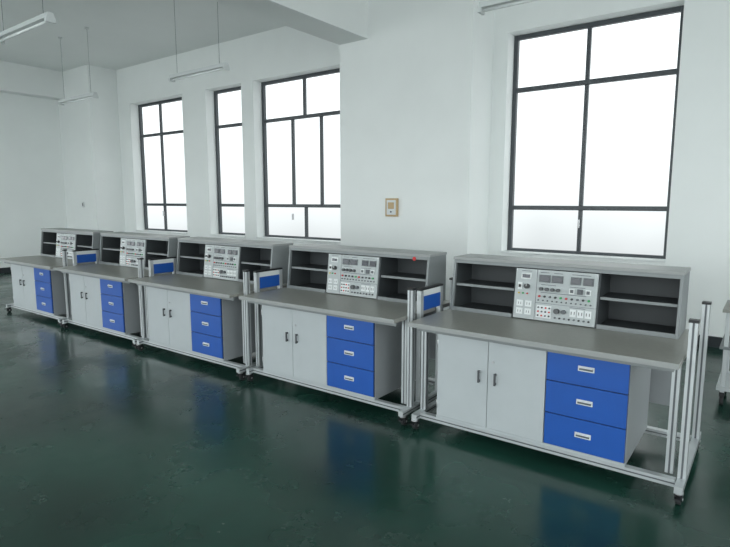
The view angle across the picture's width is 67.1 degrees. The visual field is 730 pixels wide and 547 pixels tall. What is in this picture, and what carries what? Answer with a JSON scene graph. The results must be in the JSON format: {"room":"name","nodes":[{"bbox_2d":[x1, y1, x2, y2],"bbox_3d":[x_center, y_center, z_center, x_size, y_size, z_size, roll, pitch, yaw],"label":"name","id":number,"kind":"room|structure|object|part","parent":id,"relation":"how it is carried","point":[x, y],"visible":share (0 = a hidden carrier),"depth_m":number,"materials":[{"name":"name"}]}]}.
{"room":"electronics workshop","nodes":[
{"label":"electronics workshop","id":0,"kind":"room"},
{"bbox_2d":[0,61,63,99],"bbox_3d":[-8.309,-4.081,10.927,0.300,0.600,4.350,6,9,36],"label":"ceiling beam","id":1,"kind":"structure","parent":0,"point":[18,79],"depth_m":12.03,"materials":[{"name":"white paint"}]},
{"bbox_2d":[0,92,66,267],"bbox_3d":[-10.651,-1.798,8.557,0.300,4.500,13.300,6,9,36],"label":"wall","id":2,"kind":"structure","parent":0,"point":[32,190],"depth_m":12.41,"materials":[{"name":"paint"}]},
{"bbox_2d":[0,267,10,273],"bbox_3d":[-10.808,0.436,8.376,0.015,0.120,12.350,6,9,36],"label":"baseboard","id":3,"kind":"structure","parent":2,"relation":"attached to","point":[7,269],"depth_m":12.17,"materials":[{"name":"black"}]},
{"bbox_2d":[0,0,284,71],"bbox_3d":[-3.154,-3.341,2.546,19.200,0.150,13.600,6,9,36],"label":"ceiling","id":4,"kind":"structure","parent":0,"point":[121,34],"depth_m":9.49,"materials":[{"name":"paint"}]},
{"bbox_2d":[0,0,55,44],"bbox_3d":[-3.580,-3.095,5.688,1.250,1.170,0.100,6,9,36],"label":"pendant lamp","id":5,"kind":"object","parent":4,"relation":"hanging from","point":[47,17],"visible":1,"depth_m":5.66,"materials":[{"name":"white plastic"}]},
{"bbox_2d":[58,27,98,105],"bbox_3d":[-5.098,-3.627,9.681,1.250,1.170,0.100,6,9,36],"label":"pendant lamp","id":6,"kind":"object","parent":4,"relation":"hanging from","point":[62,102],"visible":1,"depth_m":9.67,"materials":[{"name":"white plastic"}]},
{"bbox_2d":[168,2,229,81],"bbox_3d":[-2.352,-3.358,7.660,1.250,1.170,0.100,6,9,36],"label":"pendant lamp","id":7,"kind":"object","parent":4,"relation":"hanging from","point":[221,66],"visible":1,"depth_m":7.67,"materials":[{"name":"white plastic"}]},
{"bbox_2d":[214,0,367,44],"bbox_3d":[-3.858,-2.939,2.743,0.500,0.700,12.390,6,9,36],"label":"ceiling beam","id":8,"kind":"structure","parent":4,"relation":"attached to","point":[339,22],"depth_m":6.93,"materials":[{"name":"white paint"}]},
{"bbox_2d":[477,0,536,14],"bbox_3d":[1.576,-2.964,4.707,1.250,1.170,0.100,6,9,36],"label":"pendant lamp","id":9,"kind":"object","parent":4,"relation":"hanging from","point":[488,5],"visible":1,"depth_m":5.03,"materials":[{"name":"white plastic"}]},
{"bbox_2d":[0,273,729,546],"bbox_3d":[-3.154,1.243,3.157,19.200,0.100,13.600,6,9,36],"label":"floor","id":10,"kind":"structure","parent":0,"point":[105,441],"depth_m":3.31,"materials":[{"name":"green paint"}]},
{"bbox_2d":[0,228,112,326],"bbox_3d":[-4.260,-0.005,7.677,1.673,1.180,0.920,6,9,36],"label":"workbench","id":11,"kind":"object","parent":10,"relation":"on","point":[38,288],"visible":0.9,"depth_m":7.38,"materials":[{"name":"grey metal"}]},
{"bbox_3d":[-4.246,0.052,7.700,1.669,0.910,0.880,6,9,36],"label":"aluminium frame","id":12,"kind":"part","parent":11,"relation":"part of","materials":[{"name":"silver metal"}]},
{"bbox_3d":[-4.226,-0.387,7.749,0.545,0.345,0.046,6,3,36],"label":"instrument panel","id":13,"kind":"part","parent":11,"relation":"part of","materials":[{"name":"metal"}]},
{"bbox_2d":[58,65,124,231],"bbox_3d":[-6.369,-2.369,12.844,1.420,4.500,0.650,6,9,36],"label":"column","id":14,"kind":"structure","parent":10,"relation":"on","point":[89,128],"depth_m":12.41,"materials":[{"name":"white paint"}]},
{"bbox_2d":[53,232,189,348],"bbox_3d":[-2.885,0.131,6.653,1.673,1.180,0.920,6,9,36],"label":"workbench","id":15,"kind":"object","parent":10,"relation":"on","point":[103,299],"visible":0.84,"depth_m":6.41,"materials":[{"name":"grey metal"}]},
{"bbox_3d":[-2.872,0.189,6.676,1.669,0.910,0.880,6,9,36],"label":"aluminium frame","id":16,"kind":"part","parent":15,"relation":"part of","materials":[{"name":"silver metal"}]},
{"bbox_3d":[-2.851,-0.250,6.725,0.545,0.345,0.046,6,3,36],"label":"instrument panel","id":17,"kind":"part","parent":15,"relation":"part of","materials":[{"name":"metal"}]},
{"bbox_2d":[128,237,292,379],"bbox_3d":[-1.534,0.266,5.646,1.673,1.180,0.920,6,9,36],"label":"workbench","id":18,"kind":"object","parent":10,"relation":"on","point":[197,311],"visible":0.96,"depth_m":5.41,"materials":[{"name":"grey metal"}]},
{"bbox_3d":[-1.521,0.323,5.669,1.669,0.910,0.880,6,9,36],"label":"aluminium frame","id":19,"kind":"part","parent":18,"relation":"part of","materials":[{"name":"silver metal"}]},
{"bbox_3d":[-1.500,-0.116,5.718,0.545,0.345,0.046,6,3,36],"label":"instrument panel","id":20,"kind":"part","parent":18,"relation":"part of","materials":[{"name":"metal"}]},
{"bbox_2d":[239,243,452,424],"bbox_3d":[-0.149,0.398,4.651,1.673,1.180,0.920,6,9,36],"label":"workbench","id":21,"kind":"object","parent":10,"relation":"on","point":[339,323],"visible":0.99,"depth_m":4.43,"materials":[{"name":"grey metal"}]},
{"bbox_3d":[-0.115,0.017,4.723,0.545,0.345,0.046,6,3,36],"label":"instrument panel","id":22,"kind":"part","parent":21,"relation":"part of","materials":[{"name":"metal"}]},
{"bbox_2d":[340,0,493,310],"bbox_3d":[0.652,-1.683,7.700,2.080,4.500,0.610,6,9,36],"label":"wall pier","id":23,"kind":"object","parent":10,"relation":"on","point":[416,93],"depth_m":7.26,"materials":[{"name":"white paint"}]},
{"bbox_2d":[385,198,398,216],"bbox_3d":[0.366,-0.913,7.601,0.200,0.250,0.048,6,9,36],"label":"switch box","id":24,"kind":"object","parent":23,"relation":"attached to","point":[391,204],"depth_m":7.58,"materials":[{"name":"beige plastic"}]},
{"bbox_2d":[408,254,711,504],"bbox_3d":[1.233,0.536,3.621,1.673,1.180,0.920,6,9,36],"label":"workbench","id":25,"kind":"object","parent":10,"relation":"on","point":[568,359],"visible":1,"depth_m":3.45,"materials":[{"name":"grey metal"}]},
{"bbox_3d":[1.268,0.154,3.693,0.545,0.345,0.046,6,3,36],"label":"instrument panel","id":26,"kind":"part","parent":25,"relation":"part of","materials":[{"name":"metal"}]},
{"bbox_2d":[716,300,729,404],"bbox_3d":[3.186,0.528,4.281,0.680,1.020,0.520,6,9,36],"label":"trolley","id":27,"kind":"object","parent":10,"relation":"on","point":[723,384],"visible":1,"depth_m":4.30,"materials":[{"name":"metal"}]},
{"bbox_2d":[116,0,729,336],"bbox_3d":[0.811,-1.742,8.145,18.600,4.500,0.300,6,9,36],"label":"wall","id":28,"kind":"structure","parent":0,"point":[698,236],"depth_m":7.17,"materials":[{"name":"white paint"}]},
{"bbox_2d":[136,230,187,233],"bbox_3d":[-4.403,-0.917,12.086,1.900,0.020,0.220,6,9,36],"label":"trim","id":29,"kind":"structure","parent":28,"relation":"attached to","point":[136,230],"depth_m":12.02,"materials":[{"name":"white paint"}]},
{"bbox_2d":[138,97,187,231],"bbox_3d":[-4.329,-2.317,12.001,1.900,2.820,0.090,6,9,36],"label":"window","id":30,"kind":"structure","parent":28,"relation":"in","point":[164,204],"depth_m":12.20,"materials":[{"name":"metal"}]},
{"bbox_2d":[210,234,244,237],"bbox_3d":[-2.625,-0.742,10.777,1.030,0.020,0.220,6,9,36],"label":"trim","id":31,"kind":"structure","parent":28,"relation":"attached to","point":[228,235],"depth_m":10.67,"materials":[{"name":"white paint"}]},
{"bbox_2d":[214,86,244,234],"bbox_3d":[-2.541,-2.144,10.704,1.030,2.820,0.060,6,9,36],"label":"window","id":32,"kind":"structure","parent":28,"relation":"in","point":[217,126],"depth_m":10.90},
{"bbox_2d":[256,237,340,242],"bbox_3d":[-1.119,-0.594,9.669,2.080,0.020,0.220,6,9,36],"label":"trim","id":33,"kind":"structure","parent":28,"relation":"attached to","point":[278,238],"depth_m":9.58,"materials":[{"name":"white paint"}]},
{"bbox_2d":[261,68,340,240],"bbox_3d":[-1.045,-1.995,9.584,2.080,2.820,0.090,6,9,36],"label":"window","id":34,"kind":"structure","parent":28,"relation":"in","point":[305,115],"depth_m":9.71,"materials":[{"name":"metal"}]},
{"bbox_2d":[501,250,665,262],"bbox_3d":[2.670,-0.222,6.880,1.960,0.020,0.220,6,9,36],"label":"trim","id":35,"kind":"structure","parent":28,"relation":"attached to","point":[505,251],"depth_m":6.78,"materials":[{"name":"white paint"}]},
{"bbox_2d":[507,5,683,258],"bbox_3d":[2.744,-1.623,6.794,1.960,2.820,0.090,6,9,36],"label":"window","id":36,"kind":"structure","parent":28,"relation":"in","point":[587,82],"depth_m":6.79,"materials":[{"name":"metal"}]},
{"bbox_2d":[697,335,722,347],"bbox_3d":[0.523,0.479,8.051,18.600,0.120,0.665,6,9,36],"label":"baseboard","id":37,"kind":"structure","parent":28,"relation":"attached to","point":[713,341],"depth_m":6.02,"materials":[{"name":"grey"}]}
]}

